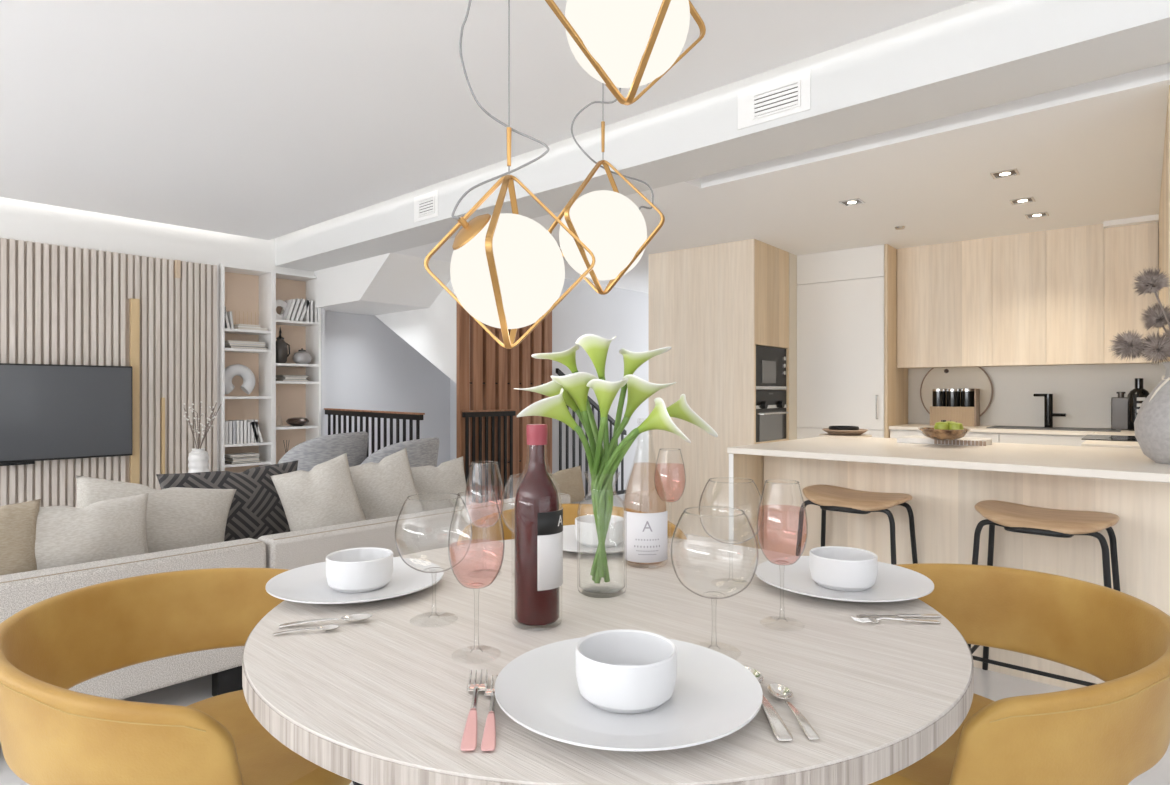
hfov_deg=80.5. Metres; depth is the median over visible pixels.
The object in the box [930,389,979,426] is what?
box
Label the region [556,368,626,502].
stair railing
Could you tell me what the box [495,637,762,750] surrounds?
dinner plate
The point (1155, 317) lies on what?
thistle
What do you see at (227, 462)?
book
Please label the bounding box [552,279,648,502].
wall
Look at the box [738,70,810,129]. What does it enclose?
air vent
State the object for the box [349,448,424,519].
cushion
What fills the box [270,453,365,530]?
cushion
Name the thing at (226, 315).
book
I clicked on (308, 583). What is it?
dinner plate
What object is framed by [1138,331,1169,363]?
thistle
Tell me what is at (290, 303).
book
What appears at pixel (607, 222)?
globe pendant
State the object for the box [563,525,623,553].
dinner plate
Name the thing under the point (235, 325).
book
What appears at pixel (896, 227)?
smoke detector
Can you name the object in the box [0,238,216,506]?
wall panel
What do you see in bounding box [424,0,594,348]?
globe pendant
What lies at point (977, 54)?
beam
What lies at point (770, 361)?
microwave
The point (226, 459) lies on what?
book
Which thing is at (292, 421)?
oval bowl
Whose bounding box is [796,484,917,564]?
bar stool
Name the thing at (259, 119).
ceiling
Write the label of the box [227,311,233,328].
book
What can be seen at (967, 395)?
storage jar
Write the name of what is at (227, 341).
book
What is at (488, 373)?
slatted screen
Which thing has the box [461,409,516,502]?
stair railing
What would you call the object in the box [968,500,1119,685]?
bar stool
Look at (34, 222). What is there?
wall
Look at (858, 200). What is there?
recessed light
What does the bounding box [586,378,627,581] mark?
calla lily
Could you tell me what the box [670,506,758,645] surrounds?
glass
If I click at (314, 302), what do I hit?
book
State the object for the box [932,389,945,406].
storage jar
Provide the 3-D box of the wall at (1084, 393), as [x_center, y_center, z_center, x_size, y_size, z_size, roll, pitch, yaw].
[3.020,-0.010,5.951,4.000,2.360,0.151,0,0,39]
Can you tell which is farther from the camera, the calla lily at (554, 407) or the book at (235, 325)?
the book at (235, 325)
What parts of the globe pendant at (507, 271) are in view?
power cord, opal globe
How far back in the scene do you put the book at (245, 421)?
6.28 m
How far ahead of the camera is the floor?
2.71 m
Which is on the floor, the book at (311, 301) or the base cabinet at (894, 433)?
the base cabinet at (894, 433)
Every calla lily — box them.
[514,380,600,583]
[517,388,607,570]
[531,344,612,575]
[550,372,604,576]
[576,334,615,580]
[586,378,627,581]
[591,347,671,570]
[592,374,675,542]
[595,397,690,540]
[599,394,717,543]
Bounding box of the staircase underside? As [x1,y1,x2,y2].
[307,253,450,314]
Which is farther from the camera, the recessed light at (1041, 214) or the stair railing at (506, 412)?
the stair railing at (506, 412)
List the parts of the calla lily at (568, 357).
stem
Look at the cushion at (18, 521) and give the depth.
2.35 m
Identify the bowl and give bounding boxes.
[286,418,308,425]
[317,625,339,630]
[326,547,392,592]
[341,613,372,621]
[395,493,471,572]
[575,515,623,547]
[576,629,676,713]
[670,507,758,598]
[767,683,792,699]
[809,546,877,590]
[829,426,858,429]
[918,427,970,439]
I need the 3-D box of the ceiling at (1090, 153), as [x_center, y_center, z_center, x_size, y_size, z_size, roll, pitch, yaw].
[2.881,-1.403,5.123,11.200,0.495,4.937,0,0,42]
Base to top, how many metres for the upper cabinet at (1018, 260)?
0.985 m
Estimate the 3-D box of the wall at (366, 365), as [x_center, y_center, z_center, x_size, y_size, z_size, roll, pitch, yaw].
[-1.638,-0.010,7.209,1.699,2.360,1.905,0,0,42]
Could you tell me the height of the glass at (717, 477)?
0.223 m
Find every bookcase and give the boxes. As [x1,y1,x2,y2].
[219,264,273,472]
[274,271,320,463]
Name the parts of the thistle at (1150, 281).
stem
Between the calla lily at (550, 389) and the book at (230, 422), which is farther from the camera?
the book at (230, 422)
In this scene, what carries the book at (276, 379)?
on the bookcase at (294, 399)
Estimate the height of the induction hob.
0.007 m
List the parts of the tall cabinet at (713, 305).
door, door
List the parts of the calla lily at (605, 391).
stem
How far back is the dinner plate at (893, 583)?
1.45 m
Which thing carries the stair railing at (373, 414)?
on the floor
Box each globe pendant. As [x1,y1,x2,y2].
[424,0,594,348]
[545,0,705,104]
[548,83,664,294]
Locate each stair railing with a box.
[324,408,424,457]
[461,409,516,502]
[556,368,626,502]
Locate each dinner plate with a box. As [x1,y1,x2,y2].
[266,557,443,603]
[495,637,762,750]
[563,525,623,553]
[755,556,933,601]
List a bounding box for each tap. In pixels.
[1033,394,1065,427]
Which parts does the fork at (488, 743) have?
handle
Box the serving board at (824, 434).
[819,433,871,437]
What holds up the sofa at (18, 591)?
on the floor
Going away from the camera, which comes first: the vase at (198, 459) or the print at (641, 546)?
the print at (641, 546)
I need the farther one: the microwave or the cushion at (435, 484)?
the microwave
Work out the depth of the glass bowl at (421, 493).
1.25 m
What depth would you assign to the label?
1.61 m
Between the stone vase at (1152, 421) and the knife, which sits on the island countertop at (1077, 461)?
the stone vase at (1152, 421)
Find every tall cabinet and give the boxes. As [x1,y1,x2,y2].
[649,239,788,539]
[797,244,907,438]
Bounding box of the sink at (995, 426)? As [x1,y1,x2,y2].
[986,425,1120,431]
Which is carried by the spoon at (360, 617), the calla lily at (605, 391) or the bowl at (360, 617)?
the bowl at (360, 617)
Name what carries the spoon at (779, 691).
on the dining table
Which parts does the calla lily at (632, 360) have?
stem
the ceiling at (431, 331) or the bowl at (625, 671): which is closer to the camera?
the bowl at (625, 671)
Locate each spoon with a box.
[273,625,339,634]
[279,613,372,627]
[743,665,792,740]
[767,683,819,739]
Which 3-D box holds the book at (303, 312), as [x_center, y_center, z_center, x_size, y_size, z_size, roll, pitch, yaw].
[-2.775,-0.794,6.748,0.170,0.217,0.108,0,0,42]
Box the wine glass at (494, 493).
[448,493,504,649]
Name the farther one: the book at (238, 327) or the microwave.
the book at (238, 327)
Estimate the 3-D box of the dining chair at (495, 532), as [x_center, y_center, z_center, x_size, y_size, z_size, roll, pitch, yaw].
[-0.045,0.803,2.369,0.760,0.740,0.689,0,0,-4]
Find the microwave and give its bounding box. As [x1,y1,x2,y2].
[756,345,786,389]
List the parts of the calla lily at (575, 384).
stem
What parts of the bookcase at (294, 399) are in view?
panel, panel, panel, shelf, shelf, shelf, shelf, panel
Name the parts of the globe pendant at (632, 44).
opal globe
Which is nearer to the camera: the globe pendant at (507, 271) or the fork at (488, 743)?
the fork at (488, 743)
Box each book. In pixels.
[225,308,229,327]
[225,340,265,344]
[225,343,264,346]
[225,346,267,349]
[225,420,235,443]
[225,421,228,444]
[225,452,259,457]
[225,456,258,458]
[225,457,258,461]
[225,460,260,463]
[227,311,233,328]
[228,421,231,443]
[231,420,239,443]
[234,324,260,327]
[234,326,268,330]
[240,420,246,442]
[240,421,243,443]
[247,419,257,442]
[247,421,253,442]
[247,422,250,442]
[251,421,258,442]
[255,422,263,442]
[276,375,308,376]
[276,377,306,378]
[276,379,308,380]
[280,299,295,319]
[290,298,299,320]
[294,299,304,320]
[298,301,309,320]
[303,299,308,321]
[309,300,312,321]
[313,301,316,321]
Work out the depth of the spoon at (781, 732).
0.85 m
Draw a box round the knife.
[857,614,940,617]
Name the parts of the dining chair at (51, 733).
seat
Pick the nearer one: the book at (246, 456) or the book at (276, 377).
the book at (246, 456)
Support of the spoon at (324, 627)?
on the dining table
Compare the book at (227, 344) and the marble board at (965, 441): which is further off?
the book at (227, 344)
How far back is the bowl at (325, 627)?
1.19 m
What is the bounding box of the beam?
[275,0,1169,270]
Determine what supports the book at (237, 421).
on the bookcase at (246, 289)
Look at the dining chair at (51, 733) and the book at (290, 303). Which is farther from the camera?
the book at (290, 303)
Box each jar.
[276,328,289,362]
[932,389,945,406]
[946,389,959,406]
[961,389,973,406]
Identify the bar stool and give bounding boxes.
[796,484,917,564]
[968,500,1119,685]
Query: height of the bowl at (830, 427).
0.042 m
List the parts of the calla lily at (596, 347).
stem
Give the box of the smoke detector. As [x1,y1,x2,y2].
[895,226,904,229]
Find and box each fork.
[461,669,487,750]
[481,675,497,750]
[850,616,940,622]
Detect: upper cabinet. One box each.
[897,237,998,367]
[992,231,1050,366]
[1046,224,1104,365]
[1104,222,1157,363]
[1159,85,1169,361]
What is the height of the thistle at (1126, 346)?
0.306 m
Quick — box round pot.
[293,348,310,363]
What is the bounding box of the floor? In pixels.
[0,490,1169,784]
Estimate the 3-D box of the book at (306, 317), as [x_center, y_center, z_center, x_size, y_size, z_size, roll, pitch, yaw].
[-2.755,-0.795,6.770,0.170,0.220,0.028,0,0,42]
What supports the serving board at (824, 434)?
on the island countertop at (1077, 461)
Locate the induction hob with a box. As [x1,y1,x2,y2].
[1081,434,1137,441]
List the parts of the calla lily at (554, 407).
stem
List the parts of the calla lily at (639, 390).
stem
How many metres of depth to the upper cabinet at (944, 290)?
5.50 m
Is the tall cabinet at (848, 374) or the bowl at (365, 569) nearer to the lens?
the bowl at (365, 569)
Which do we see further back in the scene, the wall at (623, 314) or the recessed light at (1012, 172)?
the wall at (623, 314)
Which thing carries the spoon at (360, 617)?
on the dining table
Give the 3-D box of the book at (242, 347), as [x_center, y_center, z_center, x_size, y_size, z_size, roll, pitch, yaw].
[-3.131,-0.408,6.370,0.190,0.022,0.330,0,0,42]
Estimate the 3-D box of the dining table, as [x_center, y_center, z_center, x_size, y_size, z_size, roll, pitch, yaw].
[0.035,0.792,1.349,1.262,0.764,1.262,0,0,42]
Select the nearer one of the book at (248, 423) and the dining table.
the dining table
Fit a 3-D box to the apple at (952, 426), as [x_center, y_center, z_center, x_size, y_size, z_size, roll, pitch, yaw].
[1.861,0.178,3.469,0.072,0.070,0.072,0,0,42]
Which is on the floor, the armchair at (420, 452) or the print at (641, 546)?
the armchair at (420, 452)
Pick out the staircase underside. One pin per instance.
(387, 283)
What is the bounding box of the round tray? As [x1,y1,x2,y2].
[920,367,992,416]
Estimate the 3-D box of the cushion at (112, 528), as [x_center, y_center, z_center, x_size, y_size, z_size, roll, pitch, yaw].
[-1.843,0.560,2.523,0.168,0.336,0.456,0,0,35]
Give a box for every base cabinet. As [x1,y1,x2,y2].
[890,429,998,442]
[999,433,1085,445]
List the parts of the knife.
blade, handle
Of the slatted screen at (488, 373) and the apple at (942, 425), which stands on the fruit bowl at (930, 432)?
the apple at (942, 425)
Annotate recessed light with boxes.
[839,198,864,205]
[990,168,1019,178]
[1009,197,1035,204]
[1025,212,1048,218]
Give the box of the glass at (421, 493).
[395,493,471,616]
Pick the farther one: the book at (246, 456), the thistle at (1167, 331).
the book at (246, 456)
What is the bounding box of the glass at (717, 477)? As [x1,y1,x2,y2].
[699,477,763,581]
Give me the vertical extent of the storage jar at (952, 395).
0.145 m
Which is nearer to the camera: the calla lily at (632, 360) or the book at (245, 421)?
the calla lily at (632, 360)
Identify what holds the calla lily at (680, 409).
in the flower vase at (585, 476)
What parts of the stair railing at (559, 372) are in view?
handrail, rail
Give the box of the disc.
[276,300,286,319]
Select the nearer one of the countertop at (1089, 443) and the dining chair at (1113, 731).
the dining chair at (1113, 731)
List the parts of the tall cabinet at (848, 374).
door, drawer, door, panel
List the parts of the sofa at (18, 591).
leg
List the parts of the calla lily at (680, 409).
stem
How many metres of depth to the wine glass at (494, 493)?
1.07 m
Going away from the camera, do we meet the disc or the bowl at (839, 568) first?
the bowl at (839, 568)
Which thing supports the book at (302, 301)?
on the bookcase at (294, 399)
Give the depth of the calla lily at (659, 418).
1.35 m
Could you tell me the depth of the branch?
5.62 m
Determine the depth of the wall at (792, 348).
5.93 m
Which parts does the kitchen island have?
panel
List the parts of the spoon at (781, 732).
handle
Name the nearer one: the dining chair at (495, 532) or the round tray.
the dining chair at (495, 532)
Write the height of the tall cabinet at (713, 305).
2.359 m
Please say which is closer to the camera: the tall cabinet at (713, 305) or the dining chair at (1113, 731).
the dining chair at (1113, 731)
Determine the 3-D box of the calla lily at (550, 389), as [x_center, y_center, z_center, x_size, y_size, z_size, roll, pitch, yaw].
[-0.049,0.178,1.429,0.196,0.423,0.069,0,0,-5]
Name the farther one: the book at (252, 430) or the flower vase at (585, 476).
the book at (252, 430)
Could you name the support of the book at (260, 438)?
on the bookcase at (246, 289)
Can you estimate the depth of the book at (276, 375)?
6.62 m
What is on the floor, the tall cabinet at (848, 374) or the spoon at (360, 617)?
the tall cabinet at (848, 374)
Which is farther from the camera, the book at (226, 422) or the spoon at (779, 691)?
the book at (226, 422)
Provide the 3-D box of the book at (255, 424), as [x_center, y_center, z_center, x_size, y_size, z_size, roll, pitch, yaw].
[-3.084,0.357,6.406,0.170,0.211,0.031,0,0,42]
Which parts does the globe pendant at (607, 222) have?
opal globe, power cord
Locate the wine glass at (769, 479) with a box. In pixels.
[757,479,807,617]
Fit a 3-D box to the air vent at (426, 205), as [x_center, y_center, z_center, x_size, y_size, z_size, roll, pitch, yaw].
[-1.126,-1.313,4.877,0.286,0.180,0.014,0,0,42]
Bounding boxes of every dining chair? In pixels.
[0,568,362,784]
[457,504,686,545]
[868,563,1169,784]
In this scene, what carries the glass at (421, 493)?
on the dining table
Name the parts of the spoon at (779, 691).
handle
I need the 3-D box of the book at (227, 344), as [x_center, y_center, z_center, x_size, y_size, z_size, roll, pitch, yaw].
[-3.141,-0.430,6.359,0.190,0.022,0.320,0,0,42]
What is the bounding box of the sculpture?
[225,364,254,393]
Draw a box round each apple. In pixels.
[934,420,948,429]
[949,421,963,429]
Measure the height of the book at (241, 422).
0.206 m
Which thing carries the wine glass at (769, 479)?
on the dining table
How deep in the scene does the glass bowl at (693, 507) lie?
1.08 m
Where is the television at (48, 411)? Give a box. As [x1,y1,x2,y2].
[0,363,131,465]
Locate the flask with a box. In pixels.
[1111,392,1127,429]
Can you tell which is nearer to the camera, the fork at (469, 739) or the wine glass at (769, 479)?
the fork at (469, 739)
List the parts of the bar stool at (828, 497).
leg, leg, seat, leg, leg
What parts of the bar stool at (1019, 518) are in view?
leg, leg, seat, leg, leg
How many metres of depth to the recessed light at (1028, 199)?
4.28 m
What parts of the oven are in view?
knob, handle, knob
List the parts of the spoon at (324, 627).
handle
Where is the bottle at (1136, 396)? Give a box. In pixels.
[1127,378,1149,430]
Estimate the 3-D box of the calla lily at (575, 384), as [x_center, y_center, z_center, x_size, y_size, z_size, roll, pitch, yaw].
[-0.007,0.169,1.393,0.091,0.417,0.131,0,0,42]
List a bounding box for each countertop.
[727,436,1169,482]
[889,424,1140,448]
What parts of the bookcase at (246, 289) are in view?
panel, panel, panel, shelf, shelf, shelf, shelf, shelf, panel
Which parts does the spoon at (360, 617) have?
handle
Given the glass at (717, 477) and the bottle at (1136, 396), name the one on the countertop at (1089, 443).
the bottle at (1136, 396)
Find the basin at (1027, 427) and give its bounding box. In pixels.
[996,426,1114,430]
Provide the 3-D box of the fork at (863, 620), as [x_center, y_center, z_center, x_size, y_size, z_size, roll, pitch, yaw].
[0.553,0.404,1.229,0.154,0.008,0.020,0,0,2]
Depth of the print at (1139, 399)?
4.82 m
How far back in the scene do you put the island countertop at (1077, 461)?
3.01 m
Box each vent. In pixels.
[414,190,437,222]
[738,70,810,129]
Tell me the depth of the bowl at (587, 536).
1.81 m
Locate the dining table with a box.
[242,538,973,784]
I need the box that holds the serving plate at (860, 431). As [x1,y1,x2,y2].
[822,428,867,435]
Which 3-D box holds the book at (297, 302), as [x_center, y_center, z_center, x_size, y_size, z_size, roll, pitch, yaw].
[-2.837,-0.795,6.680,0.170,0.219,0.100,0,0,42]
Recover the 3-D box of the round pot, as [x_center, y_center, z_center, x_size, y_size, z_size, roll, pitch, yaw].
[-2.760,-0.354,6.742,0.172,0.158,0.172,0,0,42]
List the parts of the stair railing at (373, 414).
handrail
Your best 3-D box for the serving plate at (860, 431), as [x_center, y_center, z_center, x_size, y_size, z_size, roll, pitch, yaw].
[1.614,0.244,4.289,0.270,0.034,0.270,0,0,42]
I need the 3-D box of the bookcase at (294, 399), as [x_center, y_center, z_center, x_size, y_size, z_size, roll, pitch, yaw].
[-2.853,0.017,6.707,0.290,2.307,0.463,0,0,42]
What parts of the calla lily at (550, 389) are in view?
stem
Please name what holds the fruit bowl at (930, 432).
on the marble board at (965, 441)
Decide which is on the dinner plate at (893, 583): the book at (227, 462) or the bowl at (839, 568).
the bowl at (839, 568)
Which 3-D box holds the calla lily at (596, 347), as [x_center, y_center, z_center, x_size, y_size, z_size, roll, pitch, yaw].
[0.022,0.136,1.429,0.084,0.507,0.089,0,0,42]
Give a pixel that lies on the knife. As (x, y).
(860, 615)
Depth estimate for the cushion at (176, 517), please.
2.85 m
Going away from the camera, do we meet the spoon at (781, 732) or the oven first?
the spoon at (781, 732)
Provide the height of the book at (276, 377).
0.020 m
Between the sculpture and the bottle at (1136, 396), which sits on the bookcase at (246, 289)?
the sculpture
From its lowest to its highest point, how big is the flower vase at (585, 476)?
0.246 m
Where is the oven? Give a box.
[756,390,787,441]
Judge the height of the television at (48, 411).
0.734 m
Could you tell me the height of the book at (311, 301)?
0.216 m
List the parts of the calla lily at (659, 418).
stem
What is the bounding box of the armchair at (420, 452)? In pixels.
[360,437,438,466]
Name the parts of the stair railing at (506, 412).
handrail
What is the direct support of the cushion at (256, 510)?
on the sofa at (18, 591)
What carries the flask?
on the countertop at (1089, 443)
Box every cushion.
[0,499,40,574]
[35,493,148,569]
[76,475,235,552]
[156,460,297,541]
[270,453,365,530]
[278,431,367,470]
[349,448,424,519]
[410,456,469,510]
[548,465,585,502]
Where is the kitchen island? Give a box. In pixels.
[729,453,1169,688]
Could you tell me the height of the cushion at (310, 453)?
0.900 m
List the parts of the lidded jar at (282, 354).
lid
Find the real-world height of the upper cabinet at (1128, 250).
0.950 m
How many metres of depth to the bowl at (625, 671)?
0.88 m
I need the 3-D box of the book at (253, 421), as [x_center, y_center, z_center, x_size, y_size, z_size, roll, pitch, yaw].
[-3.091,0.363,6.399,0.170,0.200,0.076,0,0,42]
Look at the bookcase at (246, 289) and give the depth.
6.45 m
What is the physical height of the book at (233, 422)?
0.208 m
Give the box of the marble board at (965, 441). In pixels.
[897,435,991,445]
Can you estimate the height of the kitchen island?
0.869 m
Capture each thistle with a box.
[1108,329,1167,359]
[1133,267,1169,326]
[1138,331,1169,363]
[1140,303,1169,333]
[1162,327,1169,339]
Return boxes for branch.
[183,401,220,448]
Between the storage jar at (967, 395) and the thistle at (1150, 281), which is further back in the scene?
the storage jar at (967, 395)
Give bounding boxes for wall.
[0,197,313,470]
[321,308,455,466]
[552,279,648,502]
[785,253,797,439]
[908,232,1169,427]
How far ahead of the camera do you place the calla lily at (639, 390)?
1.41 m
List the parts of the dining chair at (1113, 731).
seat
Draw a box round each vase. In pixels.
[188,448,208,472]
[577,476,626,597]
[1134,362,1169,463]
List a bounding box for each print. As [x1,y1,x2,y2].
[634,539,659,554]
[1137,397,1145,412]
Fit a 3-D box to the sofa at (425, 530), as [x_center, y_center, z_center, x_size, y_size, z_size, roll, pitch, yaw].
[-1.026,0.880,3.725,0.980,0.580,1.743,0,0,42]
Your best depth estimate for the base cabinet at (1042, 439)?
4.91 m
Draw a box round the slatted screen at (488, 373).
[456,301,551,502]
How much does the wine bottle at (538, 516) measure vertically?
0.354 m
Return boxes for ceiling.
[0,0,974,239]
[375,279,455,382]
[393,63,1169,292]
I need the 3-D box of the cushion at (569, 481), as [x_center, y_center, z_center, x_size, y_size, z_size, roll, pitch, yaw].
[-0.174,0.609,4.403,0.432,0.259,0.161,0,0,-44]
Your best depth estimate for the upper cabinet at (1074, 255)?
4.97 m
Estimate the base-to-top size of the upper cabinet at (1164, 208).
0.984 m
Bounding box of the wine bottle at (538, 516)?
[515,424,562,625]
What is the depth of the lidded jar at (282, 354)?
6.55 m
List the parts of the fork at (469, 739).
handle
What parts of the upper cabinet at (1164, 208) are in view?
door, door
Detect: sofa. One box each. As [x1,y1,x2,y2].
[0,538,265,699]
[255,493,569,569]
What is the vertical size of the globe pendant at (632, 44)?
0.822 m

